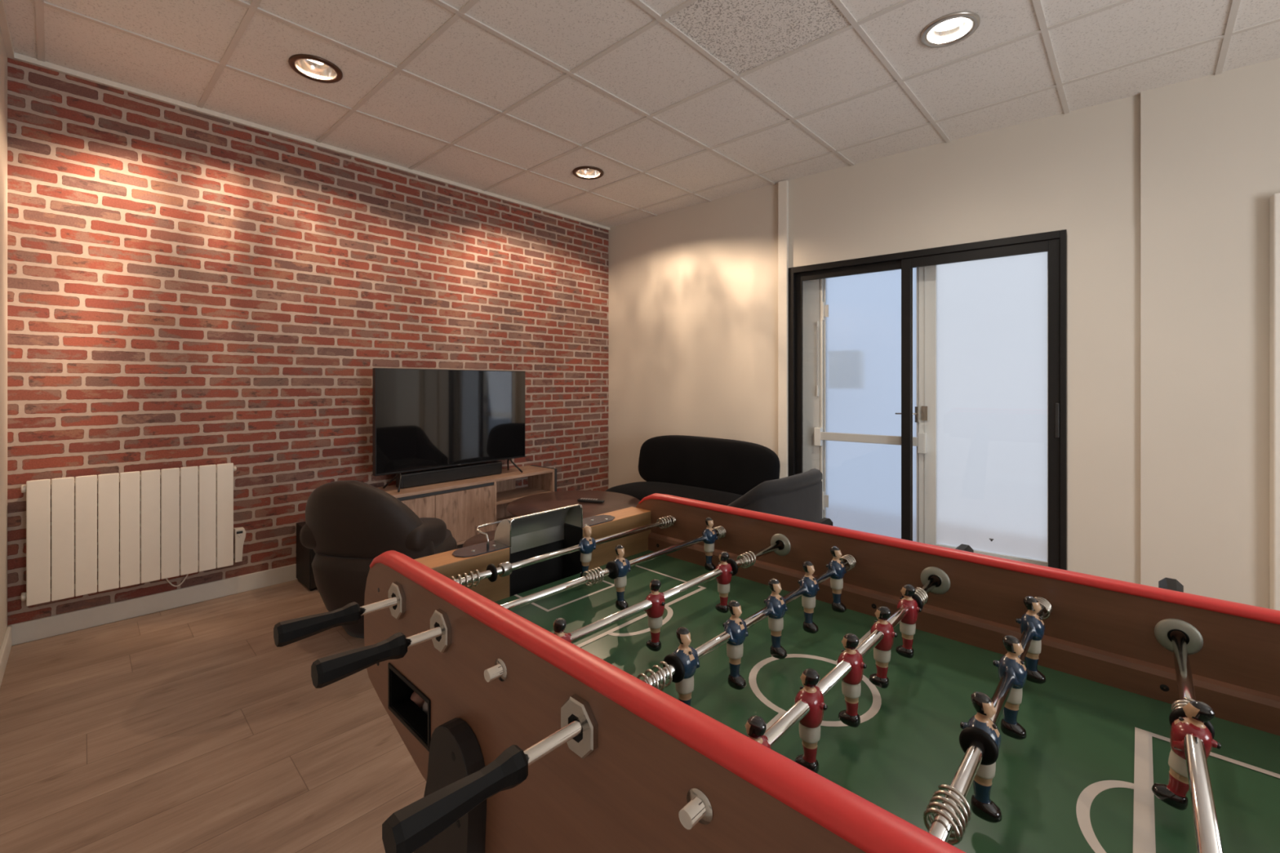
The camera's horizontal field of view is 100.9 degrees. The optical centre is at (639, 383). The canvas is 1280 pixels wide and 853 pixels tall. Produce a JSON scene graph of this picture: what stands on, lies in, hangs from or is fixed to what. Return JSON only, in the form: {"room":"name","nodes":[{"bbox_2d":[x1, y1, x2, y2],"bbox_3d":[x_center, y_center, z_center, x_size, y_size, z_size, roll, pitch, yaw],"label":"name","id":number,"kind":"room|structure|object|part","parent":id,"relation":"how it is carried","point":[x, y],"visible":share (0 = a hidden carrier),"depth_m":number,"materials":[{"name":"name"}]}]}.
{"room":"common room","nodes":[
{"label":"common room","id":0,"kind":"room"},
{"bbox_2d":[0,26,7,648],"bbox_3d":[-0.591,-0.164,0.115,7.150,3.037,0.150,0,0,43],"label":"wall","id":1,"kind":"structure","parent":0,"point":[3,56],"depth_m":2.40,"materials":[{"name":"paint"}]},
{"bbox_2d":[0,625,11,687],"bbox_3d":[-0.475,1.205,0.118,6.986,0.100,0.014,0,0,43],"label":"baseboard","id":2,"kind":"structure","parent":1,"relation":"attached to","point":[6,646],"depth_m":2.34,"materials":[{"name":"paint"}]},
{"bbox_2d":[0,543,463,852],"bbox_3d":[1.339,1.305,2.040,7.400,0.100,5.900,0,0,43],"label":"floor","id":3,"kind":"structure","parent":0,"point":[184,729],"depth_m":1.83,"materials":[{"name":"brown wood"}]},
{"bbox_2d":[296,521,316,591],"bbox_3d":[-2.034,1.072,3.337,0.291,0.365,0.170,0,0,43],"label":"subwoofer","id":4,"kind":"object","parent":3,"relation":"on","point":[304,556],"visible":0.4,"depth_m":3.25,"materials":[{"name":"plastic"}]},
{"bbox_2d":[311,549,315,587],"bbox_3d":[-1.931,1.066,3.239,0.006,0.333,0.150,0,0,43],"label":"grille","id":5,"kind":"object","parent":4,"relation":"attached to","point":[313,553],"depth_m":3.19,"materials":[{"name":"plastic"}]},
{"bbox_2d":[299,480,457,638],"bbox_3d":[-1.310,0.855,2.748,0.650,0.800,0.652,0,0,7],"label":"armchair","id":6,"kind":"object","parent":3,"relation":"on","point":[350,523],"visible":0.77,"depth_m":2.46,"materials":[{"name":"brown leather"}]},
{"bbox_3d":[-1.560,0.750,2.672,0.160,0.167,0.300,0,0,7],"label":"armrest","id":7,"kind":"part","parent":6,"relation":"part of","materials":[{"name":"brown leather"}]},
{"bbox_2d":[305,480,435,559],"bbox_3d":[-1.334,0.714,2.537,0.650,0.519,0.227,0,0,7],"label":"chair back","id":8,"kind":"object","parent":6,"relation":"on","point":[348,519],"depth_m":2.45,"materials":[{"name":"brown leather"}]},
{"bbox_3d":[-1.083,0.750,2.617,0.160,0.167,0.300,0,0,7],"label":"armrest","id":9,"kind":"part","parent":6,"relation":"part of","materials":[{"name":"brown leather"}]},
{"bbox_2d":[453,537,457,549],"bbox_3d":[-1.306,0.920,2.783,0.580,0.200,0.580,0,0,7],"label":"seat cushion","id":10,"kind":"object","parent":6,"relation":"on","point":[455,544],"depth_m":2.89,"materials":[{"name":"brown leather"}]},
{"bbox_2d":[377,465,556,545],"bbox_3d":[-1.358,0.989,3.985,0.350,0.532,1.611,0,0,40],"label":"media cabinet","id":11,"kind":"object","parent":3,"relation":"on","point":[464,505],"visible":0.36,"depth_m":3.89,"materials":[{"name":"brown wood"}]},
{"bbox_3d":[-1.578,0.953,3.466,0.018,0.360,0.488,0,0,40],"label":"door","id":12,"kind":"part","parent":11,"relation":"part of","materials":[{"name":"brown wood"}]},
{"bbox_2d":[372,368,524,492],"bbox_3d":[-1.360,0.309,3.943,0.216,0.826,1.208,0,0,41],"label":"television","id":13,"kind":"object","parent":11,"relation":"on","point":[423,419],"visible":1,"depth_m":3.84,"materials":[{"name":"black glass"}]},
{"bbox_2d":[395,460,502,488],"bbox_3d":[-1.404,0.674,3.960,0.087,0.100,0.820,0,0,41],"label":"soundbar","id":14,"kind":"object","parent":11,"relation":"on","point":[428,477],"visible":0.91,"depth_m":3.89,"materials":[{"name":"plastic"}]},
{"bbox_3d":[-1.498,0.941,4.085,0.008,0.388,1.545,0,0,40],"label":"panel","id":15,"kind":"part","parent":11,"relation":"part of","materials":[{"name":"brown wood"}]},
{"bbox_3d":[-1.267,0.953,3.837,0.018,0.360,0.473,0,0,40],"label":"door","id":16,"kind":"part","parent":11,"relation":"part of","materials":[{"name":"brown wood"}]},
{"bbox_3d":[-1.234,0.941,4.133,0.350,0.388,0.020,0,0,40],"label":"panel","id":17,"kind":"part","parent":11,"relation":"part of","materials":[{"name":"brown wood"}]},
{"bbox_2d":[496,486,551,504],"bbox_3d":[-1.057,0.921,4.360,0.330,0.018,0.557,0,0,40],"label":"shelf","id":18,"kind":"object","parent":11,"relation":"attached to","point":[506,495],"depth_m":4.42,"materials":[{"name":"brown wood"}]},
{"bbox_3d":[-0.863,0.941,4.574,0.350,0.388,0.020,0,0,40],"label":"panel","id":19,"kind":"part","parent":11,"relation":"part of","materials":[{"name":"brown wood"}]},
{"bbox_3d":[-0.849,0.939,4.592,0.350,0.432,0.026,0,0,40],"label":"dark panel","id":20,"kind":"part","parent":11,"relation":"part of","materials":[{"name":"black wood"}]},
{"bbox_2d":[462,529,496,547],"bbox_3d":[-0.675,1.056,2.874,0.550,0.402,0.550,0,0,43],"label":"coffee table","id":21,"kind":"object","parent":3,"relation":"on","point":[478,539],"visible":0.11,"depth_m":2.90,"materials":[{"name":"wood"}]},
{"bbox_2d":[506,490,639,518],"bbox_3d":[-0.434,1.031,3.542,0.894,0.452,0.894,0,0,43],"label":"coffee table","id":22,"kind":"object","parent":3,"relation":"on","point":[614,501],"visible":0.58,"depth_m":3.58,"materials":[{"name":"wood"}]},
{"bbox_2d":[577,497,604,502],"bbox_3d":[-0.333,0.793,3.584,0.190,0.022,0.044,0,0,15],"label":"remote control","id":23,"kind":"object","parent":22,"relation":"on","point":[581,500],"visible":1,"depth_m":3.57,"materials":[{"name":"plastic"}]},
{"bbox_2d":[605,435,780,506],"bbox_3d":[0.362,0.850,4.108,1.380,0.815,0.800,0,0,40],"label":"sofa","id":24,"kind":"object","parent":3,"relation":"on","point":[719,471],"visible":0.54,"depth_m":4.15,"materials":[{"name":"black fabric"}]},
{"bbox_2d":[605,481,742,506],"bbox_3d":[0.323,0.945,4.062,1.380,0.250,0.680,0,0,40],"label":"seat cushion","id":25,"kind":"object","parent":24,"relation":"on","point":[639,490],"depth_m":4.05,"materials":[{"name":"black fabric"}]},
{"bbox_2d":[638,435,780,495],"bbox_3d":[0.534,0.670,4.310,1.310,0.454,0.269,0,0,40],"label":"sofa back","id":26,"kind":"object","parent":24,"relation":"on","point":[736,467],"depth_m":4.18,"materials":[{"name":"black fabric"}]},
{"bbox_2d":[727,468,822,522],"bbox_3d":[0.640,0.869,2.985,0.627,0.778,0.684,0,0,43],"label":"armchair","id":27,"kind":"object","parent":3,"relation":"on","point":[797,496],"visible":0.16,"depth_m":2.67,"materials":[{"name":"grey fabric"}]},
{"bbox_2d":[273,493,1279,852],"bbox_3d":[0.259,0.771,0.780,1.407,0.967,1.159,0,0,43],"label":"foosball table","id":28,"kind":"object","parent":3,"relation":"on","point":[665,673],"visible":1,"depth_m":0.69,"materials":[{"name":"brown wood"}]},
{"bbox_3d":[-0.402,0.358,0.872,0.052,0.056,0.008,0,0,43],"label":"bearing plate","id":29,"kind":"part","parent":28,"relation":"part of","materials":[{"name":"silver metal"}]},
{"bbox_2d":[387,662,431,751],"bbox_3d":[-0.344,0.524,0.892,0.174,0.094,0.106,0,0,43],"label":"tray","id":30,"kind":"object","parent":28,"relation":"on","point":[411,723],"depth_m":0.87,"materials":[{"name":"black plastic"}]},
{"bbox_2d":[409,691,424,709],"bbox_3d":[-0.385,0.551,0.924,0.033,0.033,0.033,0,0,43],"label":"foosball","id":31,"kind":"object","parent":28,"relation":"on","point":[417,700],"visible":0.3,"depth_m":0.91,"materials":[{"name":"plastic"}]},
{"bbox_2d":[422,701,427,715],"bbox_3d":[-0.353,0.551,0.901,0.033,0.033,0.033,0,0,43],"label":"foosball","id":32,"kind":"object","parent":28,"relation":"on","point":[424,708],"visible":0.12,"depth_m":0.89,"materials":[{"name":"white plastic"}]},
{"bbox_3d":[-0.289,0.358,0.765,0.052,0.056,0.008,0,0,43],"label":"bearing plate","id":33,"kind":"part","parent":28,"relation":"part of","materials":[{"name":"silver metal"}]},
{"bbox_3d":[-0.301,0.858,0.764,0.257,0.793,0.026,0,0,43],"label":"leg","id":34,"kind":"part","parent":28,"relation":"part of","materials":[{"name":"black wood"}]},
{"bbox_3d":[-0.336,0.346,1.105,0.063,0.002,0.113,0,0,43],"label":"goal plate","id":35,"kind":"part","parent":28,"relation":"part of","materials":[{"name":"grey metal"}]},
{"bbox_3d":[-0.213,0.358,1.071,0.013,0.013,0.843,0,0,43],"label":"player rod","id":36,"kind":"part","parent":28,"relation":"part of","materials":[{"name":"silver metal"}]},
{"bbox_2d":[493,503,582,547],"bbox_3d":[-0.230,0.318,1.215,0.065,0.059,0.201,0,0,43],"label":"hood","id":37,"kind":"object","parent":28,"relation":"attached to","point":[570,517],"depth_m":1.24,"materials":[{"name":"silver metal"}]},
{"bbox_3d":[-0.099,0.358,0.967,0.013,0.013,0.836,0,0,43],"label":"player rod","id":38,"kind":"part","parent":28,"relation":"part of","materials":[{"name":"silver metal"}]},
{"bbox_3d":[-0.064,0.358,0.552,0.052,0.056,0.008,0,0,43],"label":"bearing plate","id":39,"kind":"part","parent":28,"relation":"part of","materials":[{"name":"silver metal"}]},
{"bbox_3d":[-0.119,0.346,1.334,0.063,0.002,0.131,0,0,43],"label":"goal plate","id":40,"kind":"part","parent":28,"relation":"part of","materials":[{"name":"grey metal"}]},
{"bbox_3d":[0.146,0.358,1.000,0.014,0.014,0.971,0,0,43],"label":"player rod","id":41,"kind":"part","parent":28,"relation":"part of","materials":[{"name":"silver metal"}]},
{"bbox_3d":[0.116,0.358,0.742,0.013,0.013,0.867,0,0,43],"label":"player rod","id":42,"kind":"part","parent":28,"relation":"part of","materials":[{"name":"silver metal"}]},
{"bbox_3d":[0.367,0.358,0.782,0.014,0.014,0.959,0,0,43],"label":"player rod","id":43,"kind":"part","parent":28,"relation":"part of","materials":[{"name":"silver metal"}]},
{"bbox_3d":[0.341,0.358,0.529,0.013,0.013,0.867,0,0,43],"label":"player rod","id":44,"kind":"part","parent":28,"relation":"part of","materials":[{"name":"silver metal"}]},
{"bbox_3d":[0.601,0.358,0.577,0.014,0.014,0.983,0,0,43],"label":"player rod","id":45,"kind":"part","parent":28,"relation":"part of","materials":[{"name":"silver metal"}]},
{"bbox_2d":[7,57,608,625],"bbox_3d":[-1.600,-0.164,4.137,0.150,3.037,4.900,0,0,43],"label":"wall","id":46,"kind":"structure","parent":0,"point":[186,287],"depth_m":3.19,"materials":[{"name":"brick"}]},
{"bbox_2d":[21,462,245,606],"bbox_3d":[-2.664,0.764,2.845,0.084,0.598,0.869,0,0,43],"label":"radiator","id":47,"kind":"object","parent":46,"relation":"attached to","point":[209,539],"visible":1,"depth_m":2.77,"materials":[{"name":"metal"}]},
{"bbox_2d":[165,573,188,586],"bbox_3d":[-2.583,1.093,2.947,0.007,0.080,0.116,0,0,43],"label":"power cable","id":48,"kind":"object","parent":47,"relation":"attached to","point":[168,581],"visible":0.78,"depth_m":2.95,"materials":[{"name":"white plastic"}]},
{"bbox_2d":[7,564,297,645],"bbox_3d":[-1.664,1.205,3.950,0.014,0.100,3.940,0,0,43],"label":"baseboard","id":49,"kind":"structure","parent":46,"relation":"attached to","point":[61,624],"depth_m":2.86,"materials":[{"name":"paint"}]},
{"bbox_2d":[0,0,609,230],"bbox_3d":[0.871,-1.573,1.547,7.000,0.026,3.940,0,0,43],"label":"trim","id":50,"kind":"structure","parent":46,"relation":"attached to","point":[4,25],"depth_m":3.10,"materials":[{"name":"paint"}]},
{"bbox_2d":[3,0,1279,226],"bbox_3d":[0.977,-1.695,1.645,7.420,0.214,5.220,0,0,43],"label":"ceiling","id":51,"kind":"structure","parent":0,"point":[656,69],"depth_m":2.69,"materials":[{"name":"tile"}]},
{"bbox_2d":[288,53,342,83],"bbox_3d":[-1.630,-1.629,2.659,0.233,0.105,0.233,0,0,43],"label":"recessed light","id":52,"kind":"object","parent":51,"relation":"in","point":[313,68],"visible":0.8,"depth_m":2.70,"materials":[{"name":"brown metal"}]},
{"bbox_3d":[-1.630,-1.634,2.659,0.184,0.095,0.184,0,0,43],"label":"lamp shade","id":53,"kind":"part","parent":52,"relation":"part of","materials":[{"name":"white metal"}]},
{"bbox_2d":[572,165,604,179],"bbox_3d":[-0.389,-1.629,3.968,0.233,0.105,0.233,0,0,43],"label":"recessed light","id":54,"kind":"object","parent":51,"relation":"in","point":[586,172],"visible":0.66,"depth_m":4.03,"materials":[{"name":"brown metal"}]},
{"bbox_3d":[-0.389,-1.634,3.968,0.184,0.095,0.184,0,0,43],"label":"lamp shade","id":55,"kind":"part","parent":54,"relation":"part of","materials":[{"name":"white"}]},
{"bbox_2d":[30,0,1279,223],"bbox_3d":[1.014,-1.584,1.602,7.332,0.006,5.233,0,0,43],"label":"ceiling grid","id":56,"kind":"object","parent":51,"relation":"attached to","point":[253,7],"depth_m":2.67,"materials":[{"name":"metal"}]},
{"bbox_2d":[920,10,980,47],"bbox_3d":[1.387,-1.629,2.367,0.233,0.105,0.233,0,0,43],"label":"recessed light","id":57,"kind":"object","parent":51,"relation":"in","point":[951,28],"visible":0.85,"depth_m":2.40,"materials":[{"name":"silver metal"}]},
{"bbox_3d":[1.387,-1.634,2.367,0.184,0.095,0.184,0,0,43],"label":"lamp shade","id":58,"kind":"part","parent":57,"relation":"part of","materials":[{"name":"white"}]},
{"bbox_2d":[931,17,967,31],"bbox_3d":[1.387,-1.636,2.367,0.162,0.003,0.162,0,0,43],"label":"diffuser","id":59,"kind":"object","parent":57,"relation":"attached to","point":[956,24],"depth_m":2.41,"materials":[{"name":"white plastic"}]},
{"bbox_2d":[608,57,1279,608],"bbox_3d":[2.452,-0.164,3.264,7.172,3.037,0.271,0,0,38],"label":"wall","id":60,"kind":"structure","parent":0,"point":[1161,196],"depth_m":2.99,"materials":[{"name":"paint"}]},
{"bbox_2d":[777,179,788,478],"bbox_3d":[1.121,-0.164,4.129,0.074,2.837,0.035,0,0,38],"label":"trim","id":61,"kind":"structure","parent":60,"relation":"attached to","point":[783,186],"depth_m":4.11,"materials":[{"name":"paint"}]},
{"bbox_2d":[802,251,1048,566],"bbox_3d":[1.913,0.177,3.716,1.687,2.156,0.101,0,0,38],"label":"door","id":62,"kind":"structure","parent":60,"relation":"in","point":[980,326],"depth_m":3.61,"materials":[{"name":"white glass"}]},
{"bbox_2d":[813,426,926,453],"bbox_3d":[1.664,0.410,3.868,0.770,0.140,0.042,0,0,38],"label":"bar","id":63,"kind":"object","parent":62,"relation":"attached to","point":[920,442],"visible":1,"depth_m":3.85,"materials":[{"name":"grey plastic"}]},
{"bbox_3d":[1.694,0.182,3.902,0.633,2.046,0.006,0,0,38],"label":"frosted pane","id":64,"kind":"part","parent":62,"relation":"part of","materials":[{"name":"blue glass"}]},
{"bbox_3d":[1.899,0.212,3.694,0.201,0.115,0.041,0,0,35],"label":"handle","id":65,"kind":"part","parent":62,"relation":"part of","materials":[{"name":"silver metal"}]},
{"bbox_3d":[2.280,0.129,3.449,0.604,1.941,0.006,0,0,38],"label":"frosted pane","id":66,"kind":"part","parent":62,"relation":"part of","materials":[{"name":"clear glass"}]},
{"bbox_2d":[788,229,1066,569],"bbox_3d":[1.841,0.177,3.623,1.687,2.156,0.067,0,0,38],"label":"door frame","id":67,"kind":"structure","parent":60,"relation":"in","point":[1054,242],"depth_m":3.48,"materials":[{"name":"black metal"}]},
{"bbox_3d":[1.544,0.177,3.873,0.821,2.066,0.022,0,0,38],"label":"sash","id":68,"kind":"part","parent":67,"relation":"part of","materials":[{"name":"glass"}]},
{"bbox_3d":[2.140,0.177,3.378,0.854,2.066,0.022,0,0,38],"label":"sash","id":69,"kind":"part","parent":67,"relation":"part of","materials":[{"name":"glass"}]},
{"bbox_3d":[2.459,0.217,3.114,0.022,0.205,0.007,0,0,38],"label":"handle","id":70,"kind":"part","parent":67,"relation":"part of","materials":[{"name":"plastic"}]},
{"bbox_2d":[1269,192,1279,610],"bbox_3d":[3.412,0.170,2.300,0.870,2.170,0.070,0,0,38],"label":"trim","id":71,"kind":"structure","parent":60,"relation":"attached to","point":[1274,200],"depth_m":2.54,"materials":[{"name":"paint"}]}
]}

